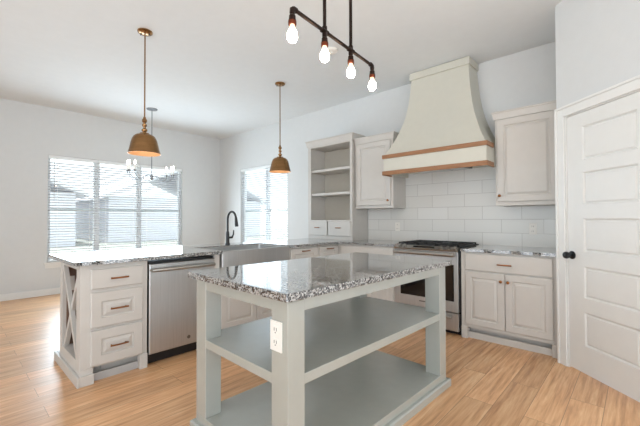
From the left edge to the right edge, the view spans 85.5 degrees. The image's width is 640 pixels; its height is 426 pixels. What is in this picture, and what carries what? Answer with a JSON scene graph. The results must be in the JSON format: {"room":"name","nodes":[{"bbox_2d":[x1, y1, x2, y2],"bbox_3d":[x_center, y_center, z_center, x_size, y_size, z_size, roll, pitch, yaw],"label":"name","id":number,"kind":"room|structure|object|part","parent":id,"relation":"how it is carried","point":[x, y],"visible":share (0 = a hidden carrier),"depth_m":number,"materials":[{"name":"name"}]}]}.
{"room":"kitchen","nodes":[
{"label":"kitchen","id":0,"kind":"room"},
{"bbox_2d":[0,98,219,293],"bbox_3d":[-4.612,-0.197,5.479,0.140,3.046,6.996,-1,-1,43],"label":"wall","id":1,"kind":"structure","parent":0,"point":[29,133],"depth_m":5.62,"materials":[{"name":"paint"}]},
{"bbox_2d":[0,287,59,301],"bbox_3d":[-4.598,1.271,5.351,0.016,0.105,6.856,-1,-1,43],"label":"baseboard","id":2,"kind":"structure","parent":1,"relation":"attached to","point":[44,292],"depth_m":5.40,"materials":[{"name":"white paint"}]},
{"bbox_2d":[44,158,180,268],"bbox_3d":[-3.679,-0.016,6.455,0.165,1.840,2.335,-1,-1,43],"label":"window","id":3,"kind":"structure","parent":1,"relation":"in","point":[53,264],"depth_m":6.19,"materials":[{"name":"white plastic"}]},
{"bbox_3d":[-3.656,0.856,6.422,0.110,0.095,2.335,-1,-1,43],"label":"sill","id":4,"kind":"part","parent":3,"relation":"part of","materials":[{"name":"white paint"}]},
{"bbox_3d":[-4.252,-0.058,5.938,0.020,0.040,0.618,-1,-1,43],"label":"meeting rail","id":5,"kind":"part","parent":3,"relation":"part of","materials":[{"name":"white plastic"}]},
{"bbox_2d":[47,155,97,261],"bbox_3d":[-4.186,-0.074,5.880,0.066,1.732,0.699,-1,-1,43],"label":"window blind","id":6,"kind":"object","parent":3,"relation":"attached to","point":[49,156],"visible":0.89,"depth_m":5.86,"materials":[{"name":"white plastic"}]},
{"bbox_3d":[-4.327,-0.061,5.697,0.001,1.662,0.006,-1,-1,43],"label":"ladder cord","id":7,"kind":"part","parent":6,"relation":"part of","materials":[{"name":"white fabric"}]},
{"bbox_3d":[-4.015,-0.057,6.034,0.001,1.662,0.006,-1,-1,43],"label":"ladder cord","id":8,"kind":"part","parent":6,"relation":"part of","materials":[{"name":"white fabric"}]},
{"bbox_3d":[-3.771,-0.051,6.459,0.020,0.040,0.620,-1,-1,43],"label":"meeting rail","id":9,"kind":"part","parent":3,"relation":"part of","materials":[{"name":"white plastic"}]},
{"bbox_2d":[97,160,139,250],"bbox_3d":[-3.711,-0.067,6.402,0.056,1.732,0.702,-1,-1,43],"label":"window blind","id":10,"kind":"object","parent":3,"relation":"attached to","point":[99,161],"visible":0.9,"depth_m":6.38,"materials":[{"name":"white plastic"}]},
{"bbox_3d":[-3.849,-0.054,6.215,0.001,1.662,0.006,-1,-1,43],"label":"ladder cord","id":11,"kind":"part","parent":10,"relation":"part of","materials":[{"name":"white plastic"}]},
{"bbox_3d":[-3.535,-0.050,6.554,0.001,1.662,0.006,-1,-1,43],"label":"ladder cord","id":12,"kind":"part","parent":10,"relation":"part of","materials":[{"name":"white fabric"}]},
{"bbox_3d":[-3.250,-0.043,7.024,0.020,0.040,0.737,-1,-1,43],"label":"meeting rail","id":13,"kind":"part","parent":3,"relation":"part of","materials":[{"name":"white plastic"}]},
{"bbox_2d":[139,165,181,247],"bbox_3d":[-3.191,-0.059,6.966,0.056,1.732,0.820,-1,-1,43],"label":"window blind","id":14,"kind":"object","parent":3,"relation":"attached to","point":[141,166],"visible":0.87,"depth_m":6.94,"materials":[{"name":"white plastic"}]},
{"bbox_2d":[0,0,562,138],"bbox_3d":[-1.101,-1.859,2.198,10.050,0.150,7.200,-1,-1,43],"label":"ceiling","id":15,"kind":"structure","parent":0,"point":[213,67],"depth_m":3.71,"materials":[{"name":"paint"}]},
{"bbox_2d":[127,28,160,156],"bbox_3d":[-1.698,-1.167,3.352,0.293,1.192,0.293,-1,-1,43],"label":"pendant light","id":16,"kind":"object","parent":15,"relation":"hanging from","point":[142,143],"visible":1,"depth_m":3.31,"materials":[{"name":"gold metal"}]},
{"bbox_3d":[-1.696,-0.670,3.344,0.293,0.200,0.293,-1,-1,43],"label":"lamp shade","id":17,"kind":"part","parent":16,"relation":"part of","materials":[{"name":"gold metal"}]},
{"bbox_3d":[-1.698,-1.330,3.355,0.013,0.826,0.012,-1,-1,43],"label":"rod","id":18,"kind":"part","parent":16,"relation":"part of","materials":[{"name":"gold metal"}]},
{"bbox_2d":[126,157,174,182],"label":"chandelier","id":19,"kind":"object","parent":15,"relation":"hanging from","point":[135,169],"depth_m":5.69,"materials":[{"name":"silver metal"}]},
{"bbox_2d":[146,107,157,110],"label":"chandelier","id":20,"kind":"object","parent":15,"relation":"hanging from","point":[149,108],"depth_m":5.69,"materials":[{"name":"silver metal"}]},
{"bbox_2d":[269,82,290,172],"bbox_3d":[-0.537,-1.149,4.654,0.293,1.192,0.293,-1,-1,43],"label":"pendant light","id":21,"kind":"object","parent":15,"relation":"hanging from","point":[279,164],"visible":1,"depth_m":4.58,"materials":[{"name":"gold metal"}]},
{"bbox_3d":[-0.536,-0.652,4.646,0.293,0.200,0.293,-1,-1,43],"label":"lamp shade","id":22,"kind":"part","parent":21,"relation":"part of","materials":[{"name":"gold metal"}]},
{"bbox_3d":[-0.538,-1.312,4.657,0.013,0.826,0.012,-1,-1,43],"label":"rod","id":23,"kind":"part","parent":21,"relation":"part of","materials":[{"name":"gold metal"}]},
{"bbox_2d":[287,0,375,90],"bbox_3d":[0.123,-1.369,2.323,0.097,0.832,0.986,-1,-1,37],"label":"light","id":24,"kind":"object","parent":15,"relation":"hanging from","point":[292,35],"visible":1,"depth_m":2.19,"materials":[{"name":"brown metal"}]},
{"bbox_2d":[287,11,297,42],"bbox_3d":[-0.156,-1.045,1.949,0.060,0.174,0.060,-1,-1,43],"label":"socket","id":25,"kind":"object","parent":24,"relation":"attached to","point":[292,35],"depth_m":1.93,"materials":[{"name":"white glass"}]},
{"bbox_2d":[320,35,328,62],"bbox_3d":[0.030,-1.042,2.194,0.060,0.174,0.060,-1,-1,43],"label":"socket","id":26,"kind":"object","parent":24,"relation":"attached to","point":[324,55],"depth_m":2.18,"materials":[{"name":"white glass"}]},
{"bbox_2d":[347,54,354,77],"bbox_3d":[0.217,-1.038,2.440,0.060,0.174,0.060,-1,-1,43],"label":"bulb","id":27,"kind":"object","parent":24,"relation":"attached to","point":[350,71],"depth_m":2.42,"materials":[{"name":"white glass"}]},
{"bbox_2d":[368,69,375,90],"bbox_3d":[0.405,-1.035,2.685,0.060,0.174,0.060,-1,-1,43],"label":"bulb","id":28,"kind":"object","parent":24,"relation":"attached to","point":[372,85],"depth_m":2.67,"materials":[{"name":"white glass"}]},
{"bbox_2d":[327,47,337,54],"bbox_3d":[0.124,-1.744,3.737,0.132,0.036,0.132,-1,-1,43],"label":"smoke detector","id":29,"kind":"object","parent":15,"relation":"attached to","point":[332,50],"visible":0.85,"depth_m":3.70,"materials":[{"name":"plastic"}]},
{"bbox_2d":[0,294,639,425],"bbox_3d":[-1.097,1.323,2.252,9.900,0.120,7.050,-1,-1,43],"label":"floor","id":30,"kind":"structure","parent":0,"point":[493,384],"depth_m":2.50,"materials":[{"name":"brown wood"}]},
{"bbox_2d":[54,260,147,388],"bbox_3d":[-1.856,0.835,2.929,0.808,0.884,0.491,-1,-1,43],"label":"base cabinet","id":31,"kind":"object","parent":30,"relation":"on","point":[103,307],"visible":0.95,"depth_m":2.70,"materials":[{"name":"paint"}]},
{"bbox_3d":[-1.937,0.770,2.826,0.460,0.680,0.129,-1,-1,43],"label":"recessed panel","id":32,"kind":"part","parent":31,"relation":"part of","materials":[{"name":"white wood"}]},
{"bbox_2d":[70,276,74,289],"bbox_3d":[-2.125,0.598,2.955,0.006,0.120,0.050,-1,-1,43],"label":"outlet plate","id":33,"kind":"object","parent":31,"relation":"attached to","point":[72,278],"depth_m":2.96,"materials":[{"name":"plastic"}]},
{"bbox_3d":[-1.936,0.833,2.804,0.640,0.884,0.160,-1,-1,43],"label":"frame","id":34,"kind":"part","parent":31,"relation":"part of","materials":[{"name":"paint"}]},
{"bbox_3d":[-1.579,1.015,2.701,0.020,0.259,0.366,-1,-1,43],"label":"drawer","id":35,"kind":"part","parent":31,"relation":"part of","materials":[{"name":"paint"}]},
{"bbox_3d":[-1.579,0.732,2.705,0.020,0.262,0.366,-1,-1,43],"label":"drawer","id":36,"kind":"part","parent":31,"relation":"part of","materials":[{"name":"paint"}]},
{"bbox_3d":[-1.580,0.501,2.709,0.020,0.147,0.366,-1,-1,43],"label":"drawer","id":37,"kind":"part","parent":31,"relation":"part of","materials":[{"name":"paint"}]},
{"bbox_3d":[-1.556,1.014,2.684,0.040,0.013,0.127,-1,-1,43],"label":"handle","id":38,"kind":"part","parent":31,"relation":"part of","materials":[{"name":"orange metal"}]},
{"bbox_3d":[-1.557,0.732,2.689,0.040,0.013,0.127,-1,-1,43],"label":"handle","id":39,"kind":"part","parent":31,"relation":"part of","materials":[{"name":"orange metal"}]},
{"bbox_3d":[-1.558,0.500,2.693,0.040,0.013,0.127,-1,-1,43],"label":"handle","id":40,"kind":"part","parent":31,"relation":"part of","materials":[{"name":"orange metal"}]},
{"bbox_2d":[147,255,215,363],"bbox_3d":[-1.415,0.847,3.277,0.664,0.868,0.599,-1,-1,43],"label":"dishwasher","id":41,"kind":"object","parent":30,"relation":"on","point":[171,295],"visible":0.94,"depth_m":3.01,"materials":[{"name":"metal"}]},
{"bbox_3d":[-1.194,0.481,3.078,0.058,0.029,0.596,-1,-1,43],"label":"handle","id":42,"kind":"part","parent":41,"relation":"part of","materials":[{"name":"metal"}]},
{"bbox_2d":[211,254,271,328],"bbox_3d":[-0.907,0.847,3.882,0.692,0.884,0.963,-1,-1,43],"label":"base cabinet","id":43,"kind":"object","parent":30,"relation":"on","point":[234,312],"visible":0.04,"depth_m":3.49,"materials":[{"name":"paint"}]},
{"bbox_3d":[-0.820,0.906,3.525,0.020,0.475,0.424,-1,-1,43],"label":"door","id":44,"kind":"part","parent":43,"relation":"part of","materials":[{"name":"paint"}]},
{"bbox_3d":[-0.519,0.910,3.852,0.020,0.475,0.454,-1,-1,43],"label":"door","id":45,"kind":"part","parent":43,"relation":"part of","materials":[{"name":"paint"}]},
{"bbox_2d":[289,246,317,259],"bbox_3d":[-0.407,0.855,4.419,0.698,0.884,0.492,-1,-1,43],"label":"base cabinet","id":46,"kind":"object","parent":30,"relation":"on","point":[309,251],"visible":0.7,"depth_m":4.19,"materials":[{"name":"paint"}]},
{"bbox_2d":[190,267,450,425],"bbox_3d":[0.099,0.821,2.284,0.876,0.879,1.568,-1,-1,44],"label":"kitchen island","id":47,"kind":"object","parent":30,"relation":"on","point":[321,362],"visible":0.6,"depth_m":2.02,"materials":[{"name":"green paint"}]},
{"bbox_3d":[-0.651,0.775,2.025,0.112,0.770,0.098,-1,-1,44],"label":"leg","id":48,"kind":"part","parent":47,"relation":"part of","materials":[{"name":"green paint"}]},
{"bbox_2d":[273,325,277,334],"bbox_3d":[-0.194,0.509,1.503,0.034,0.036,0.002,-1,-1,44],"label":"receptacle","id":49,"kind":"object","parent":47,"relation":"attached to","point":[275,327],"depth_m":1.50,"materials":[{"name":"plastic"}]},
{"bbox_2d":[273,338,277,347],"bbox_3d":[-0.194,0.563,1.502,0.034,0.036,0.002,-1,-1,44],"label":"receptacle","id":50,"kind":"object","parent":47,"relation":"attached to","point":[275,340],"depth_m":1.50,"materials":[{"name":"plastic"}]},
{"bbox_2d":[270,319,281,352],"bbox_3d":[-0.190,0.536,1.506,0.078,0.130,0.007,-1,-1,44],"label":"outlet plate","id":51,"kind":"object","parent":47,"relation":"attached to","point":[272,322],"depth_m":1.50,"materials":[{"name":"white plastic"}]},
{"bbox_3d":[-0.141,0.766,1.528,0.112,0.770,0.098,-1,-1,44],"label":"leg","id":52,"kind":"part","parent":47,"relation":"part of","materials":[{"name":"green paint"}]},
{"bbox_2d":[188,252,451,302],"bbox_3d":[0.096,0.363,2.290,0.900,0.036,1.586,-1,-1,44],"label":"granite slab","id":53,"kind":"object","parent":47,"relation":"on","point":[286,281],"visible":1,"depth_m":1.97,"materials":[{"name":"grey stone"}]},
{"bbox_3d":[0.100,1.234,2.277,0.876,0.052,1.568,-1,-1,44],"label":"moulding","id":54,"kind":"part","parent":47,"relation":"part of","materials":[{"name":"green paint"}]},
{"bbox_2d":[196,350,445,425],"bbox_3d":[0.100,1.212,2.277,0.824,0.098,1.516,-1,-1,44],"label":"shelf","id":55,"kind":"object","parent":47,"relation":"attached to","point":[377,388],"depth_m":2.19,"materials":[{"name":"grey paint"}]},
{"bbox_2d":[206,296,438,383],"bbox_3d":[0.099,0.743,2.285,0.820,0.047,1.512,-1,-1,44],"label":"shelf","id":56,"kind":"object","parent":47,"relation":"attached to","point":[337,334],"depth_m":2.03,"materials":[{"name":"grey paint"}]},
{"bbox_3d":[0.849,0.780,2.544,0.112,0.770,0.098,-1,-1,44],"label":"leg","id":57,"kind":"part","parent":47,"relation":"part of","materials":[{"name":"green paint"}]},
{"bbox_2d":[318,244,337,255],"bbox_3d":[-0.101,0.859,4.751,0.698,0.884,0.400,-1,-1,43],"label":"base cabinet","id":58,"kind":"object","parent":30,"relation":"on","point":[323,250],"visible":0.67,"depth_m":4.52,"materials":[{"name":"paint"}]},
{"bbox_2d":[338,244,394,301],"bbox_3d":[0.533,0.859,4.823,1.502,0.884,0.678,-1,-1,43],"label":"base cabinet","id":59,"kind":"object","parent":30,"relation":"on","point":[389,293],"visible":0.02,"depth_m":4.27,"materials":[{"name":"paint"}]},
{"bbox_2d":[48,238,401,266],"bbox_3d":[-0.554,0.388,3.828,1.740,0.030,3.627,-1,-1,43],"label":"countertop","id":60,"kind":"structure","parent":59,"relation":"on","point":[74,259],"depth_m":3.29,"materials":[{"name":"grey stone"}]},
{"bbox_2d":[225,211,237,244],"bbox_3d":[-1.018,0.176,4.078,0.241,0.404,0.106,-1,-1,43],"label":"faucet","id":61,"kind":"object","parent":60,"relation":"on","point":[228,237],"visible":1,"depth_m":4.10,"materials":[{"name":"metal"}]},
{"bbox_2d":[203,244,288,267],"bbox_3d":[-0.856,0.509,3.880,0.558,0.251,0.884,-1,-1,43],"label":"sink","id":62,"kind":"object","parent":60,"relation":"in","point":[237,255],"visible":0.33,"depth_m":3.73,"materials":[{"name":"metal"}]},
{"bbox_2d":[305,132,367,240],"bbox_3d":[0.243,-0.363,5.268,0.933,1.513,0.439,-1,-1,43],"label":"hutch","id":63,"kind":"object","parent":60,"relation":"on","point":[333,214],"visible":0.96,"depth_m":5.38,"materials":[{"name":"paint"}]},
{"bbox_3d":[-0.030,0.231,5.277,0.375,0.214,0.018,-1,-1,43],"label":"drawer","id":64,"kind":"part","parent":63,"relation":"part of","materials":[{"name":"paint"}]},
{"bbox_3d":[0.139,-0.323,5.154,0.865,1.430,0.018,-1,-1,43],"label":"frame","id":65,"kind":"part","parent":63,"relation":"part of","materials":[{"name":"paint"}]},
{"bbox_2d":[312,166,349,174],"bbox_3d":[0.264,-0.646,5.296,0.825,0.036,0.351,-1,-1,43],"label":"shelf","id":66,"kind":"object","parent":63,"relation":"attached to","point":[345,170],"depth_m":5.32,"materials":[{"name":"paint"}]},
{"bbox_2d":[312,191,349,196],"bbox_3d":[0.265,-0.284,5.290,0.825,0.036,0.351,-1,-1,43],"label":"shelf","id":67,"kind":"object","parent":63,"relation":"attached to","point":[347,193],"depth_m":5.27,"materials":[{"name":"paint"}]},
{"bbox_3d":[0.249,-1.073,5.288,0.933,0.093,0.417,-1,-1,43],"label":"crown moulding","id":68,"kind":"part","parent":63,"relation":"part of","materials":[{"name":"paint"}]},
{"bbox_3d":[0.388,-0.319,5.425,0.825,1.370,0.012,-1,-1,43],"label":"panel","id":69,"kind":"part","parent":63,"relation":"part of","materials":[{"name":"paint"}]},
{"bbox_3d":[0.277,0.225,4.994,0.420,0.214,0.018,-1,-1,43],"label":"drawer","id":70,"kind":"part","parent":63,"relation":"part of","materials":[{"name":"paint"}]},
{"bbox_3d":[0.582,0.512,4.386,0.795,0.162,0.020,-1,-1,43],"label":"drawer","id":71,"kind":"part","parent":59,"relation":"part of","materials":[{"name":"paint"}]},
{"bbox_3d":[0.730,0.874,4.245,0.395,0.537,0.020,-1,-1,43],"label":"door","id":72,"kind":"part","parent":59,"relation":"part of","materials":[{"name":"paint"}]},
{"bbox_2d":[393,240,478,334],"bbox_3d":[1.353,0.814,4.035,0.762,0.944,0.697,-1,-1,43],"label":"gas range","id":73,"kind":"object","parent":30,"relation":"on","point":[412,293],"visible":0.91,"depth_m":3.73,"materials":[{"name":"metal"}]},
{"bbox_3d":[1.132,0.441,3.819,0.705,0.042,0.072,-1,-1,43],"label":"handle","id":74,"kind":"part","parent":73,"relation":"part of","materials":[{"name":"metal"}]},
{"bbox_3d":[1.171,0.388,3.855,0.748,0.046,0.058,-1,-1,43],"label":"control panel","id":75,"kind":"part","parent":73,"relation":"part of","materials":[{"name":"metal"}]},
{"bbox_3d":[1.175,0.730,3.853,0.742,0.631,0.048,-1,-1,43],"label":"oven door","id":76,"kind":"part","parent":73,"relation":"part of","materials":[{"name":"metal"}]},
{"bbox_2d":[398,243,478,247],"bbox_3d":[1.387,0.373,4.090,0.748,0.016,0.579,-1,-1,43],"label":"cooktop","id":77,"kind":"object","parent":73,"relation":"in","point":[459,245],"depth_m":3.84,"materials":[{"name":"metal"}]},
{"bbox_3d":[1.176,1.147,3.846,0.742,0.183,0.048,-1,-1,43],"label":"storage drawer","id":78,"kind":"part","parent":73,"relation":"part of","materials":[{"name":"metal"}]},
{"bbox_2d":[461,251,556,357],"bbox_3d":[1.967,0.833,3.501,0.848,0.884,0.678,-1,-1,43],"label":"base cabinet","id":79,"kind":"object","parent":30,"relation":"on","point":[510,300],"visible":0.94,"depth_m":3.26,"materials":[{"name":"paint"}]},
{"bbox_3d":[1.625,0.858,3.419,0.367,0.538,0.020,-1,-1,43],"label":"door","id":80,"kind":"part","parent":79,"relation":"part of","materials":[{"name":"paint"}]},
{"bbox_2d":[460,245,555,256],"bbox_3d":[1.975,0.375,3.519,0.854,0.030,0.651,-1,-1,43],"label":"countertop","id":81,"kind":"structure","parent":79,"relation":"on","point":[518,250],"depth_m":3.40,"materials":[{"name":"grey stone"}]},
{"bbox_3d":[1.767,0.489,3.293,0.756,0.166,0.020,-1,-1,43],"label":"drawer","id":82,"kind":"part","parent":79,"relation":"part of","materials":[{"name":"paint"}]},
{"bbox_3d":[1.905,0.853,3.161,0.383,0.538,0.020,-1,-1,43],"label":"door","id":83,"kind":"part","parent":79,"relation":"part of","materials":[{"name":"paint"}]},
{"bbox_2d":[220,42,555,242],"bbox_3d":[0.160,-0.206,5.741,6.522,3.046,0.140,-1,-1,43],"label":"wall","id":84,"kind":"structure","parent":0,"point":[526,77],"depth_m":5.61,"materials":[{"name":"paint"}]},
{"bbox_2d":[244,168,286,241],"bbox_3d":[-1.110,-0.016,6.880,1.569,1.840,0.165,-1,-1,43],"label":"window","id":85,"kind":"structure","parent":84,"relation":"in","point":[268,237],"depth_m":6.87,"materials":[{"name":"white plastic"}]},
{"bbox_2d":[241,165,286,241],"bbox_3d":[-1.119,-0.066,6.871,1.467,1.732,0.056,-1,-1,43],"label":"window blind","id":86,"kind":"object","parent":85,"relation":"attached to","point":[265,166],"visible":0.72,"depth_m":6.86,"materials":[{"name":"white plastic"}]},
{"bbox_3d":[-1.587,-0.044,7.268,0.006,1.662,0.001,-1,-1,43],"label":"ladder cord","id":87,"kind":"part","parent":86,"relation":"part of","materials":[{"name":"white fabric"}]},
{"bbox_3d":[-1.137,-0.052,6.852,0.006,1.662,0.001,-1,-1,43],"label":"ladder cord","id":88,"kind":"part","parent":86,"relation":"part of","materials":[{"name":"white fabric"}]},
{"bbox_2d":[354,131,405,208],"bbox_3d":[0.825,-0.555,4.769,0.638,0.983,0.370,-1,-1,43],"label":"upper cabinet","id":89,"kind":"object","parent":84,"relation":"attached to","point":[374,190],"visible":0.9,"depth_m":4.65,"materials":[{"name":"paint"}]},
{"bbox_3d":[0.716,-0.528,4.673,0.540,0.852,0.020,-1,-1,43],"label":"door","id":90,"kind":"part","parent":89,"relation":"part of","materials":[{"name":"paint"}]},
{"bbox_3d":[0.831,-1.004,4.784,0.638,0.085,0.349,-1,-1,43],"label":"crown moulding","id":91,"kind":"part","parent":89,"relation":"part of","materials":[{"name":"paint"}]},
{"bbox_2d":[382,56,495,177],"bbox_3d":[1.414,-1.113,4.077,1.222,1.293,0.601,-1,-1,43],"label":"range hood","id":92,"kind":"object","parent":84,"relation":"attached to","point":[445,127],"visible":0.98,"depth_m":3.95,"materials":[{"name":"paint"}]},
{"bbox_3d":[1.496,-1.705,4.214,0.736,0.082,0.301,-1,-1,43],"label":"crown trim","id":93,"kind":"part","parent":92,"relation":"part of","materials":[{"name":"paint"}]},
{"bbox_2d":[368,166,555,247],"bbox_3d":[1.611,-0.119,4.299,2.434,0.984,0.010,-1,-1,43],"label":"tile backsplash","id":94,"kind":"structure","parent":84,"relation":"attached to","point":[457,205],"depth_m":4.20,"materials":[{"name":"white tile"}]},
{"bbox_2d":[395,222,399,230],"bbox_3d":[1.072,0.189,4.780,0.072,0.118,0.008,-1,-1,43],"label":"wall outlet","id":95,"kind":"object","parent":94,"relation":"attached to","point":[397,224],"visible":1,"depth_m":4.78,"materials":[{"name":"plastic"}]},
{"bbox_2d":[529,223,536,233],"bbox_3d":[2.264,0.168,3.680,0.072,0.118,0.008,-1,-1,43],"label":"wall outlet","id":96,"kind":"object","parent":94,"relation":"attached to","point":[532,226],"visible":1,"depth_m":3.68,"materials":[{"name":"plastic"}]},
{"bbox_2d":[491,100,555,206],"bbox_3d":[2.144,-0.568,3.552,0.622,0.983,0.370,-1,-1,43],"label":"upper cabinet","id":97,"kind":"object","parent":84,"relation":"attached to","point":[524,136],"visible":0.84,"depth_m":3.44,"materials":[{"name":"paint"}]},
{"bbox_3d":[2.150,-1.019,3.567,0.622,0.081,0.349,-1,-1,43],"label":"crown moulding","id":98,"kind":"part","parent":97,"relation":"part of","materials":[{"name":"paint"}]},
{"bbox_2d":[555,0,639,341],"bbox_3d":[2.127,-0.265,2.469,0.110,3.046,0.993,0,-1,-5],"label":"wall","id":99,"kind":"structure","parent":0,"point":[597,42],"depth_m":2.60,"materials":[{"name":"paint"}]},
{"bbox_2d":[554,75,639,366],"bbox_3d":[2.114,0.184,2.492,0.134,2.149,0.929,0,-1,-5],"label":"trim","id":100,"kind":"structure","parent":99,"relation":"attached to","point":[630,85],"depth_m":2.87,"materials":[{"name":"white paint"}]},
{"bbox_2d":[562,91,639,401],"bbox_3d":[2.061,0.226,2.487,0.110,2.040,0.735,0,-1,-5],"label":"door","id":101,"kind":"structure","parent":99,"relation":"in","point":[603,141],"depth_m":2.52,"materials":[{"name":"paint"}]},
{"bbox_3d":[2.015,0.342,2.810,0.073,0.066,0.066,0,-1,-5],"label":"knob","id":102,"kind":"part","parent":101,"relation":"part of","materials":[{"name":"black metal"}]},
{"label":"outside","id":103,"kind":"structure","parent":0,"visible":0},
{"bbox_2d":[50,225,286,253],"bbox_3d":[-17.954,1.990,30.140,52.690,0.150,100.000,-1,-1,43],"label":"ground","id":104,"kind":"structure","parent":103,"point":[165,242],"depth_m":19.50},
{"bbox_2d":[50,179,89,246],"bbox_3d":[-20.112,-0.849,16.931,10.500,5.510,12.600,-1,-1,43],"label":"house","id":105,"kind":"structure","parent":104,"relation":"on","point":[57,228],"depth_m":17.58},
{"bbox_2d":[75,170,265,242],"bbox_3d":[-12.333,-0.697,27.577,11.500,5.510,12.000,-1,-1,43],"label":"house","id":106,"kind":"structure","parent":104,"relation":"on","point":[172,230],"depth_m":22.04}
]}

